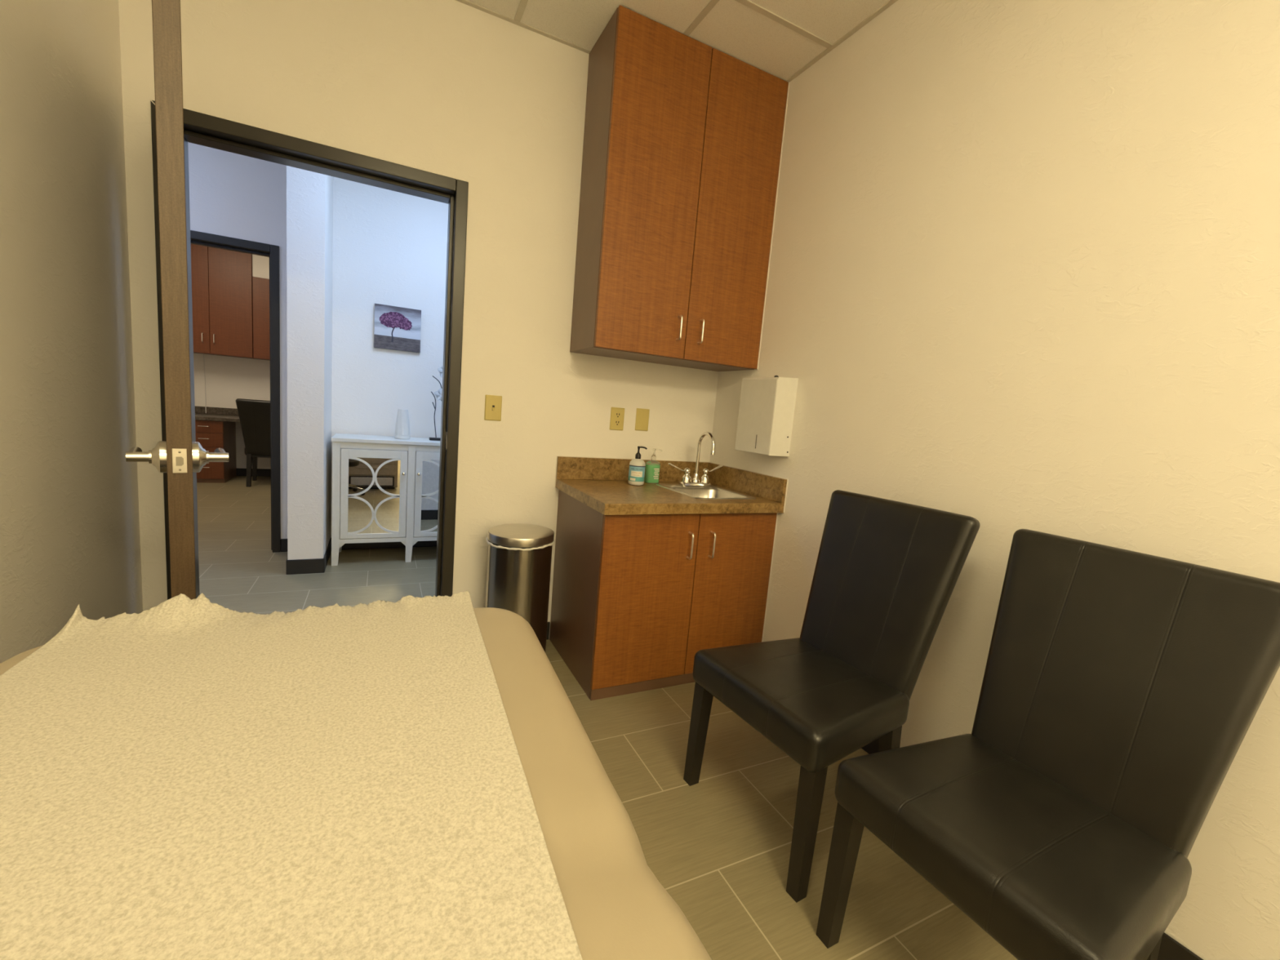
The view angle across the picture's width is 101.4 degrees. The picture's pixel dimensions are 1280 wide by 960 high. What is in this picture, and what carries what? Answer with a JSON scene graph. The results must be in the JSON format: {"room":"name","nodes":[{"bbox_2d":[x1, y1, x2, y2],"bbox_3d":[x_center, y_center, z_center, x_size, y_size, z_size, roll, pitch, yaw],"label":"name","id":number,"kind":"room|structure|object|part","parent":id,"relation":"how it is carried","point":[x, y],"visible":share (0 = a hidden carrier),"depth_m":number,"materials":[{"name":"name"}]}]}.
{"room":"examination room","nodes":[
{"label":"examination room","id":0,"kind":"room"},
{"bbox_2d":[0,0,142,663],"bbox_3d":[-0.717,-0.250,-0.509,0.120,2.968,5.300,1,8,-26],"label":"wall","id":1,"kind":"structure","parent":0,"point":[70,537],"depth_m":1.48,"materials":[{"name":"paint"}]},
{"bbox_2d":[193,352,271,469],"bbox_3d":[-4.976,-1.527,6.548,3.200,2.968,0.120,1,8,-26],"label":"wall","id":2,"kind":"structure","parent":0,"point":[228,379],"depth_m":6.51,"materials":[{"name":"paint"}]},
{"bbox_2d":[195,405,238,415],"bbox_3d":[-5.001,-0.848,6.573,3.000,0.086,0.019,1,8,-26],"label":"backsplash","id":3,"kind":"structure","parent":2,"relation":"attached to","point":[202,410],"depth_m":6.46,"materials":[{"name":"laminate"}]},
{"bbox_2d":[191,244,256,359],"bbox_3d":[-5.199,-2.137,6.059,1.224,1.298,0.366,1,8,-26],"label":"upper cabinet","id":4,"kind":"object","parent":2,"relation":"attached to","point":[222,291],"visible":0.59,"depth_m":6.08,"materials":[{"name":"brown wood"}]},
{"bbox_3d":[-5.138,-2.116,5.939,0.404,1.294,0.019,1,8,-26],"label":"door","id":5,"kind":"part","parent":4,"relation":"part of","materials":[{"name":"brown wood"}]},
{"bbox_2d":[203,354,206,413],"bbox_3d":[-5.276,-1.163,6.360,0.045,0.704,0.011,11,10,40],"label":"power cord","id":6,"kind":"object","parent":4,"relation":"hanging from","point":[203,354],"visible":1,"depth_m":6.37,"materials":[{"name":"white plastic"}]},
{"bbox_3d":[-4.773,-2.109,6.119,0.402,1.294,0.019,1,8,-26],"label":"door","id":7,"kind":"part","parent":4,"relation":"part of","materials":[{"name":"brown wood"}]},
{"bbox_2d":[236,468,271,476],"bbox_3d":[-4.294,0.171,5.100,3.200,0.098,3.560,1,8,-26],"label":"baseboard","id":8,"kind":"structure","parent":2,"relation":"attached to","point":[240,472],"depth_m":6.75,"materials":[{"name":"black rubber"}]},
{"bbox_2d":[252,276,270,360],"bbox_3d":[-4.298,-1.943,6.535,0.812,0.942,0.366,1,8,-26],"label":"upper cabinet","id":9,"kind":"object","parent":2,"relation":"attached to","point":[260,286],"visible":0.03,"depth_m":6.26,"materials":[{"name":"brown wood"}]},
{"bbox_2d":[252,254,269,279],"bbox_3d":[-3.983,-2.618,6.603,1.412,0.422,0.315,1,8,-26],"label":"wall","id":10,"kind":"structure","parent":0,"point":[260,264],"depth_m":6.20,"materials":[{"name":"paint"}]},
{"bbox_2d":[286,165,333,559],"bbox_3d":[-2.191,-0.895,3.495,0.197,2.968,0.555,1,8,-26],"label":"wall","id":11,"kind":"structure","parent":0,"point":[309,194],"depth_m":3.29,"materials":[{"name":"paint"}]},
{"bbox_2d":[285,537,331,574],"bbox_3d":[-2.307,0.524,3.673,0.213,0.098,0.555,1,8,-26],"label":"baseboard","id":12,"kind":"structure","parent":11,"relation":"attached to","point":[316,565],"depth_m":3.43,"materials":[{"name":"black rubber"}]},
{"bbox_2d":[187,142,448,538],"bbox_3d":[-2.029,-0.941,3.947,6.600,2.968,0.120,1,8,-26],"label":"wall","id":13,"kind":"structure","parent":0,"point":[390,247],"depth_m":3.83,"materials":[{"name":"paint"}]},
{"bbox_2d":[190,230,280,552],"bbox_3d":[-3.014,-0.549,3.531,1.000,2.138,0.144,1,8,-26],"label":"door frame","id":14,"kind":"structure","parent":13,"relation":"attached to","point":[197,237],"depth_m":3.63,"materials":[{"name":"brown metal"}]},
{"bbox_2d":[280,537,436,551],"bbox_3d":[-2.121,0.487,4.075,6.600,0.098,0.008,1,8,-26],"label":"baseboard","id":15,"kind":"structure","parent":13,"relation":"attached to","point":[283,541],"depth_m":4.10,"materials":[{"name":"black rubber"}]},
{"bbox_2d":[373,303,421,352],"bbox_3d":[-1.817,-1.136,3.935,0.316,0.316,0.025,1,8,-26],"label":"print","id":16,"kind":"object","parent":13,"relation":"attached to","point":[395,328],"visible":1,"depth_m":3.92},
{"bbox_3d":[-1.821,-1.190,3.912,0.223,0.123,0.001,1,8,-26],"label":"painted crown","id":17,"kind":"part","parent":16,"relation":"part of","materials":[{"name":"purple paint"}]},
{"bbox_2d":[118,0,718,630],"bbox_3d":[-1.193,-0.648,2.244,6.600,2.968,0.120,1,8,-26],"label":"wall","id":18,"kind":"structure","parent":0,"point":[454,89],"depth_m":2.30,"materials":[{"name":"paint"}]},
{"bbox_2d":[125,0,228,599],"bbox_3d":[-1.423,-0.152,1.617,0.194,2.086,0.942,-2,10,-41],"label":"door","id":19,"kind":"structure","parent":18,"relation":"in","point":[178,456],"depth_m":1.23,"materials":[{"name":"brown wood"}]},
{"bbox_3d":[-1.250,-0.064,1.310,0.044,0.024,0.132,-2,10,-41],"label":"lever","id":20,"kind":"part","parent":19,"relation":"part of","materials":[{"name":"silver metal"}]},
{"bbox_3d":[-1.189,-0.057,1.293,0.033,0.079,0.079,-2,10,-41],"label":"lever handle","id":21,"kind":"part","parent":19,"relation":"part of","materials":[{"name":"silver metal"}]},
{"bbox_3d":[-1.119,-0.047,1.275,0.027,0.060,0.002,-2,10,-41],"label":"latch plate","id":22,"kind":"part","parent":19,"relation":"part of","materials":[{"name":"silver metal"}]},
{"bbox_3d":[-1.129,-0.059,1.346,0.033,0.079,0.079,-2,10,-41],"label":"lever handle","id":23,"kind":"part","parent":19,"relation":"part of","materials":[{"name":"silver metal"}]},
{"bbox_3d":[-1.138,-0.068,1.409,0.044,0.024,0.132,-2,10,-41],"label":"lever","id":24,"kind":"part","parent":19,"relation":"part of","materials":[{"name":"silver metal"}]},
{"bbox_2d":[150,99,468,599],"bbox_3d":[-1.336,-0.248,2.241,1.054,2.154,0.146,1,8,-26],"label":"door frame","id":25,"kind":"structure","parent":18,"relation":"attached to","point":[199,128],"depth_m":2.16,"materials":[{"name":"brown metal"}]},
{"bbox_2d":[484,395,502,421],"bbox_3d":[-0.689,-0.338,2.467,0.077,0.118,0.017,1,8,-26],"label":"light switch","id":26,"kind":"object","parent":18,"relation":"attached to","point":[493,403],"visible":1,"depth_m":2.47,"materials":[{"name":"beige plastic"}]},
{"bbox_2d":[546,622,550,639],"bbox_3d":[-0.699,0.791,2.660,0.494,0.098,0.008,1,8,-26],"label":"baseboard","id":27,"kind":"structure","parent":18,"relation":"attached to","point":[548,623],"depth_m":2.76,"materials":[{"name":"black rubber"}]},
{"bbox_2d":[609,407,624,430],"bbox_3d":[-0.119,-0.321,2.754,0.077,0.118,0.009,1,8,-26],"label":"wall outlet","id":28,"kind":"object","parent":18,"relation":"attached to","point":[617,414],"visible":1,"depth_m":2.75,"materials":[{"name":"beige plastic"}]},
{"bbox_2d":[613,420,620,426],"bbox_3d":[-0.119,-0.300,2.754,0.034,0.029,0.002,1,8,-26],"label":"socket","id":29,"kind":"object","parent":28,"relation":"attached to","point":[616,423],"depth_m":2.75,"materials":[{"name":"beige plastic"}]},
{"bbox_2d":[614,412,621,417],"bbox_3d":[-0.116,-0.341,2.749,0.034,0.029,0.002,1,8,-26],"label":"socket","id":30,"kind":"object","parent":28,"relation":"attached to","point":[617,415],"depth_m":2.75,"materials":[{"name":"beige plastic"}]},
{"bbox_2d":[555,456,707,481],"bbox_3d":[-0.017,-0.054,2.843,0.896,0.114,0.020,1,8,-26],"label":"backsplash","id":31,"kind":"structure","parent":18,"relation":"attached to","point":[567,468],"depth_m":2.76,"materials":[{"name":"laminate"}]},
{"bbox_2d":[635,408,649,431],"bbox_3d":[0.013,-0.324,2.819,0.077,0.118,0.007,1,8,-26],"label":"blank plate","id":32,"kind":"object","parent":18,"relation":"attached to","point":[642,421],"visible":1,"depth_m":2.81,"materials":[{"name":"beige plastic"}]},
{"bbox_2d":[569,4,789,371],"bbox_3d":[0.191,-1.263,2.530,0.888,1.352,0.388,1,8,-26],"label":"upper cabinet","id":33,"kind":"object","parent":18,"relation":"attached to","point":[683,136],"visible":1,"depth_m":2.36,"materials":[{"name":"laminate"}]},
{"bbox_3d":[0.058,-1.244,2.302,0.446,1.346,0.019,1,8,-26],"label":"door","id":34,"kind":"part","parent":33,"relation":"part of","materials":[{"name":"brown wood"}]},
{"bbox_3d":[0.183,-0.704,2.424,0.010,0.115,0.037,1,8,-26],"label":"handle","id":35,"kind":"part","parent":33,"relation":"part of","materials":[{"name":"silver metal"}]},
{"bbox_3d":[0.290,-0.702,2.477,0.010,0.115,0.037,1,8,-26],"label":"handle","id":36,"kind":"part","parent":33,"relation":"part of","materials":[{"name":"silver metal"}]},
{"bbox_3d":[0.455,-1.236,2.498,0.432,1.346,0.019,1,8,-26],"label":"door","id":37,"kind":"part","parent":33,"relation":"part of","materials":[{"name":"brown wood"}]},
{"bbox_2d":[196,475,1017,959],"bbox_3d":[-1.469,0.816,2.743,6.800,0.100,11.600,1,8,-26],"label":"floor","id":38,"kind":"structure","parent":0,"point":[719,845],"depth_m":1.71,"materials":[{"name":"tile"}]},
{"bbox_2d":[195,419,236,483],"bbox_3d":[-5.219,-0.365,6.192,0.600,0.722,0.615,1,8,-26],"label":"pedestal","id":39,"kind":"object","parent":38,"relation":"on","point":[211,435],"visible":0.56,"depth_m":6.06,"materials":[{"name":"laminate"}]},
{"bbox_3d":[-5.093,-0.460,5.940,0.596,0.161,0.018,1,8,-26],"label":"drawer","id":40,"kind":"part","parent":39,"relation":"part of","materials":[{"name":"brown wood"}]},
{"bbox_3d":[-5.080,-0.611,5.920,0.596,0.137,0.018,1,8,-26],"label":"drawer","id":41,"kind":"part","parent":39,"relation":"part of","materials":[{"name":"brown wood"}]},
{"bbox_3d":[-5.122,-0.116,5.985,0.596,0.198,0.018,1,8,-26],"label":"drawer","id":42,"kind":"part","parent":39,"relation":"part of","materials":[{"name":"brown wood"}]},
{"bbox_3d":[-5.106,-0.297,5.961,0.596,0.161,0.018,1,8,-26],"label":"drawer","id":43,"kind":"part","parent":39,"relation":"part of","materials":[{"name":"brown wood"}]},
{"bbox_2d":[195,405,239,422],"bbox_3d":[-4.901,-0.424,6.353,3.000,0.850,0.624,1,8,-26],"label":"countertop","id":44,"kind":"structure","parent":39,"relation":"on","point":[215,414],"depth_m":6.38,"materials":[{"name":"laminate"}]},
{"bbox_2d":[235,398,270,486],"bbox_3d":[-4.376,-0.441,6.214,0.521,1.006,0.646,2,8,-22],"label":"chair","id":45,"kind":"object","parent":38,"relation":"on","point":[254,415],"visible":0.53,"depth_m":5.95,"materials":[{"name":"black leather"}]},
{"bbox_3d":[-4.510,-0.124,6.052,0.042,0.400,0.083,2,8,-22],"label":"leg","id":46,"kind":"part","parent":45,"relation":"part of","materials":[{"name":"black wood"}]},
{"bbox_3d":[-4.281,-0.596,5.993,0.513,0.625,0.218,2,8,-22],"label":"backrest","id":47,"kind":"part","parent":45,"relation":"part of","materials":[{"name":"black leather"}]},
{"bbox_3d":[-4.719,-0.175,6.425,0.049,0.370,0.054,2,8,-22],"label":"leg","id":48,"kind":"part","parent":45,"relation":"part of","materials":[{"name":"black wood"}]},
{"bbox_3d":[-4.415,-0.370,6.303,0.521,0.121,0.476,2,8,-22],"label":"seat","id":49,"kind":"part","parent":45,"relation":"part of","materials":[{"name":"black leather"}]},
{"bbox_3d":[-4.411,-0.300,6.287,0.390,0.020,0.400,2,8,-22],"label":"seat frame","id":50,"kind":"part","parent":45,"relation":"part of","materials":[{"name":"black wood"}]},
{"bbox_2d":[0,607,711,959],"bbox_3d":[-0.202,0.786,0.086,0.738,0.852,1.920,2,8,-24],"label":"exam table","id":51,"kind":"object","parent":38,"relation":"on","point":[617,908],"visible":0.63,"depth_m":0.50,"materials":[{"name":"beige plastic"}]},
{"bbox_2d":[0,591,582,959],"bbox_3d":[-0.208,0.342,0.059,0.556,0.043,1.865,1,8,-24],"label":"blanket","id":52,"kind":"object","parent":51,"relation":"on","point":[182,778],"visible":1,"depth_m":0.48,"materials":[{"name":"beige fabric"}]},
{"bbox_2d":[331,433,439,565],"bbox_3d":[-1.729,0.137,3.951,1.012,0.888,0.413,1,8,-26],"label":"base cabinet","id":53,"kind":"object","parent":38,"relation":"on","point":[385,488],"visible":0.65,"depth_m":3.71,"materials":[{"name":"white paint"}]},
{"bbox_3d":[-2.089,0.165,3.603,0.048,0.862,0.045,1,8,-26],"label":"leg","id":54,"kind":"part","parent":53,"relation":"part of","materials":[{"name":"white paint"}]},
{"bbox_3d":[-1.898,0.428,3.736,0.420,0.030,0.026,1,8,-26],"label":"apron rail","id":55,"kind":"part","parent":53,"relation":"part of","materials":[{"name":"white paint"}]},
{"bbox_3d":[-1.868,0.100,3.688,0.414,0.629,0.020,1,8,-26],"label":"door","id":56,"kind":"part","parent":53,"relation":"part of","materials":[{"name":"white paint"}]},
{"bbox_2d":[347,457,400,533],"bbox_3d":[-1.870,0.113,3.691,0.322,0.539,0.006,1,8,-26],"label":"mirror","id":57,"kind":"object","parent":53,"relation":"attached to","point":[374,483],"depth_m":3.69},
{"bbox_3d":[-1.842,-0.235,3.649,0.420,0.041,0.026,1,8,-26],"label":"apron rail","id":58,"kind":"part","parent":53,"relation":"part of","materials":[{"name":"white paint"}]},
{"bbox_2d":[394,408,410,439],"bbox_3d":[-1.747,-0.412,3.861,0.106,0.216,0.106,1,8,-26],"label":"diffuser","id":59,"kind":"object","parent":53,"relation":"on","point":[402,422],"visible":1,"depth_m":3.83,"materials":[{"name":"white ceramic"}]},
{"bbox_3d":[-1.669,0.173,3.810,0.048,0.862,0.045,1,8,-26],"label":"leg","id":60,"kind":"part","parent":53,"relation":"part of","materials":[{"name":"white paint"}]},
{"bbox_3d":[-1.472,0.436,3.946,0.436,0.030,0.026,1,8,-26],"label":"apron rail","id":61,"kind":"part","parent":53,"relation":"part of","materials":[{"name":"white paint"}]},
{"bbox_3d":[-1.442,0.108,3.899,0.430,0.629,0.020,1,8,-26],"label":"door","id":62,"kind":"part","parent":53,"relation":"part of","materials":[{"name":"white paint"}]},
{"bbox_3d":[-1.416,-0.226,3.860,0.436,0.041,0.026,1,8,-26],"label":"apron rail","id":63,"kind":"part","parent":53,"relation":"part of","materials":[{"name":"white paint"}]},
{"bbox_2d":[420,459,439,532],"bbox_3d":[-1.443,0.121,3.902,0.338,0.539,0.006,1,8,-26],"label":"mirror","id":64,"kind":"object","parent":53,"relation":"attached to","point":[429,468],"depth_m":3.85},
{"bbox_2d":[429,365,443,440],"bbox_3d":[-1.504,-0.583,3.951,0.139,0.572,0.060,1,8,-26],"label":"ornament","id":65,"kind":"object","parent":53,"relation":"on","point":[438,393],"visible":0.58,"depth_m":3.93,"materials":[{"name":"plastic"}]},
{"bbox_3d":[-1.552,-0.490,3.945,0.051,0.346,0.011,1,8,-26],"label":"stem","id":66,"kind":"part","parent":65,"relation":"part of","materials":[{"name":"metal"}]},
{"bbox_2d":[434,387,442,400],"bbox_3d":[-1.494,-0.644,3.937,0.099,0.096,0.009,1,8,-26],"label":"flower","id":67,"kind":"object","parent":65,"relation":"on","point":[437,393],"depth_m":3.93,"materials":[{"name":"white plant"}]},
{"bbox_2d":[437,365,443,377],"bbox_3d":[-1.463,-0.816,3.922,0.099,0.096,0.009,1,8,-26],"label":"flower","id":68,"kind":"object","parent":65,"relation":"on","point":[440,370],"depth_m":3.91,"materials":[{"name":"white plant"}]},
{"bbox_2d":[485,523,555,652],"bbox_3d":[-0.572,0.546,2.454,0.310,0.656,0.310,7,8,18],"label":"bin","id":69,"kind":"object","parent":38,"relation":"on","point":[519,558],"visible":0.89,"depth_m":2.32,"materials":[{"name":"silver metal"}]},
{"bbox_3d":[-0.546,0.247,2.416,0.298,0.050,0.298,1,8,-26],"label":"lid","id":70,"kind":"part","parent":69,"relation":"part of","materials":[{"name":"metal"}]},
{"bbox_2d":[549,489,777,700],"bbox_3d":[0.099,0.500,2.631,0.896,0.814,0.664,1,8,-26],"label":"base cabinet","id":71,"kind":"object","parent":38,"relation":"on","point":[635,597],"visible":0.94,"depth_m":2.34,"materials":[{"name":"laminate"}]},
{"bbox_3d":[0.027,0.518,2.278,0.454,0.754,0.019,1,8,-26],"label":"door","id":72,"kind":"part","parent":71,"relation":"part of","materials":[{"name":"brown wood"}]},
{"bbox_2d":[554,455,788,515],"bbox_3d":[0.131,0.016,2.562,0.920,0.162,0.669,1,8,-26],"label":"countertop","id":73,"kind":"structure","parent":71,"relation":"on","point":[602,484],"depth_m":2.54,"materials":[{"name":"stone"}]},
{"bbox_2d":[627,445,647,485],"bbox_3d":[-0.013,-0.073,2.663,0.082,0.198,0.083,1,8,-26],"label":"soap bottle","id":74,"kind":"object","parent":73,"relation":"on","point":[637,465],"visible":1,"depth_m":2.64,"materials":[{"name":"plastic"}]},
{"bbox_2d":[644,448,662,483],"bbox_3d":[0.070,-0.075,2.783,0.079,0.185,0.049,1,8,-26],"label":"soap bottle","id":75,"kind":"object","parent":73,"relation":"on","point":[652,466],"visible":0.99,"depth_m":2.77,"materials":[{"name":"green plastic"}]},
{"bbox_2d":[668,431,723,485],"bbox_3d":[0.336,-0.108,2.757,0.340,0.293,0.176,1,8,-26],"label":"gooseneck faucet","id":76,"kind":"object","parent":73,"relation":"on","point":[686,480],"visible":1,"depth_m":2.79,"materials":[{"name":"silver metal"}]},
{"bbox_3d":[0.198,-0.068,2.771,0.105,0.039,0.030,2,8,-20],"label":"wing lever","id":77,"kind":"part","parent":76,"relation":"part of","materials":[{"name":"silver metal"}]},
{"bbox_3d":[0.298,0.019,2.828,0.188,0.017,0.054,1,8,-26],"label":"deck plate","id":78,"kind":"part","parent":76,"relation":"part of","materials":[{"name":"silver metal"}]},
{"bbox_3d":[0.338,-0.115,2.755,0.044,0.279,0.168,1,8,-26],"label":"spout","id":79,"kind":"part","parent":76,"relation":"part of","materials":[{"name":"silver metal"}]},
{"bbox_3d":[0.408,-0.064,2.875,0.105,0.039,0.030,0,9,-32],"label":"wing lever","id":80,"kind":"part","parent":76,"relation":"part of","materials":[{"name":"silver metal"}]},
{"bbox_2d":[655,483,755,499],"bbox_3d":[0.317,0.125,2.658,0.353,0.146,0.435,1,8,-26],"label":"bar sink","id":81,"kind":"object","parent":73,"relation":"in","point":[704,492],"visible":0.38,"depth_m":2.75,"materials":[{"name":"metal"}]},
{"bbox_3d":[0.222,0.290,2.302,0.010,0.122,0.037,1,8,-26],"label":"handle","id":82,"kind":"part","parent":71,"relation":"part of","materials":[{"name":"silver metal"}]},
{"bbox_3d":[0.325,0.292,2.353,0.010,0.122,0.037,1,8,-26],"label":"handle","id":83,"kind":"part","parent":71,"relation":"part of","materials":[{"name":"silver metal"}]},
{"bbox_3d":[0.428,0.526,2.476,0.433,0.754,0.019,1,8,-26],"label":"door","id":84,"kind":"part","parent":71,"relation":"part of","materials":[{"name":"brown wood"}]},
{"bbox_2d":[683,489,980,902],"bbox_3d":[0.583,0.568,1.676,0.646,1.006,0.521,0,9,-31],"label":"chair","id":85,"kind":"object","parent":38,"relation":"on","point":[886,573],"visible":1,"depth_m":1.62,"materials":[{"name":"black leather"}]},
{"bbox_3d":[0.200,0.846,1.765,0.054,0.370,0.049,0,9,-31],"label":"leg","id":86,"kind":"part","parent":85,"relation":"part of","materials":[{"name":"black wood"}]},
{"bbox_3d":[0.503,0.651,1.643,0.476,0.121,0.521,0,9,-31],"label":"seat","id":87,"kind":"part","parent":85,"relation":"part of","materials":[{"name":"black leather"}]},
{"bbox_3d":[0.434,0.916,1.378,0.054,0.370,0.049,0,9,-31],"label":"leg","id":88,"kind":"part","parent":85,"relation":"part of","materials":[{"name":"black wood"}]},
{"bbox_3d":[0.773,0.895,1.642,0.083,0.400,0.042,0,9,-31],"label":"leg","id":89,"kind":"part","parent":85,"relation":"part of","materials":[{"name":"black wood"}]},
{"bbox_3d":[0.782,0.381,1.763,0.218,0.625,0.513,0,9,-31],"label":"backrest","id":90,"kind":"part","parent":85,"relation":"part of","materials":[{"name":"black leather"}]},
{"bbox_2d":[816,528,1279,959],"bbox_3d":[0.862,0.661,1.145,0.646,1.006,0.521,1,8,-28],"label":"chair","id":91,"kind":"object","parent":38,"relation":"on","point":[1122,689],"visible":1,"depth_m":1.10,"materials":[{"name":"black leather"}]},
{"bbox_3d":[0.482,0.936,1.253,0.054,0.370,0.049,1,8,-28],"label":"leg","id":92,"kind":"part","parent":91,"relation":"part of","materials":[{"name":"black wood"}]},
{"bbox_3d":[0.780,0.743,1.115,0.476,0.121,0.521,1,8,-28],"label":"seat","id":93,"kind":"part","parent":91,"relation":"part of","materials":[{"name":"black leather"}]},
{"bbox_3d":[1.067,0.476,1.221,0.218,0.625,0.513,1,8,-28],"label":"backrest","id":94,"kind":"part","parent":91,"relation":"part of","materials":[{"name":"black leather"}]},
{"bbox_3d":[1.048,0.989,1.099,0.083,0.400,0.042,1,8,-28],"label":"leg","id":95,"kind":"part","parent":91,"relation":"part of","materials":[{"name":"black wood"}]},
{"bbox_2d":[467,0,889,80],"bbox_3d":[0.583,-1.584,-0.100,2.525,0.020,5.300,1,8,-26],"label":"ceiling","id":96,"kind":"structure","parent":0,"point":[731,28],"depth_m":2.17,"materials":[{"name":"tile"}]},
{"bbox_2d":[455,0,897,82],"bbox_3d":[0.577,-1.573,-0.101,2.537,0.006,5.300,1,8,-26],"label":"grid","id":97,"kind":"object","parent":96,"relation":"attached to","point":[829,46],"depth_m":2.19,"materials":[{"name":"paint"}]},
{"bbox_2d":[709,0,1279,959],"bbox_3d":[1.654,-0.203,0.663,0.120,2.968,5.300,1,8,-26],"label":"wall","id":98,"kind":"structure","parent":0,"point":[1024,273],"depth_m":1.52,"materials":[{"name":"paint"}]},
{"bbox_2d":[707,462,786,503],"bbox_3d":[0.535,0.003,2.760,0.020,0.114,0.665,1,8,-26],"label":"backsplash","id":99,"kind":"structure","parent":98,"relation":"attached to","point":[766,486],"depth_m":2.68,"materials":[{"name":"stone"}]},
{"bbox_2d":[734,375,798,456],"bbox_3d":[0.602,-0.314,2.524,0.121,0.371,0.265,1,8,-26],"label":"dispenser","id":100,"kind":"object","parent":98,"relation":"attached to","point":[766,404],"visible":1,"depth_m":2.44,"materials":[{"name":"white plastic"}]},
{"bbox_2d":[861,737,1203,959],"bbox_3d":[1.614,1.262,0.539,0.008,0.098,4.670,1,8,-26],"label":"baseboard","id":101,"kind":"structure","parent":98,"relation":"attached to","point":[1170,948],"depth_m":1.25,"materials":[{"name":"black rubber"}]}
]}

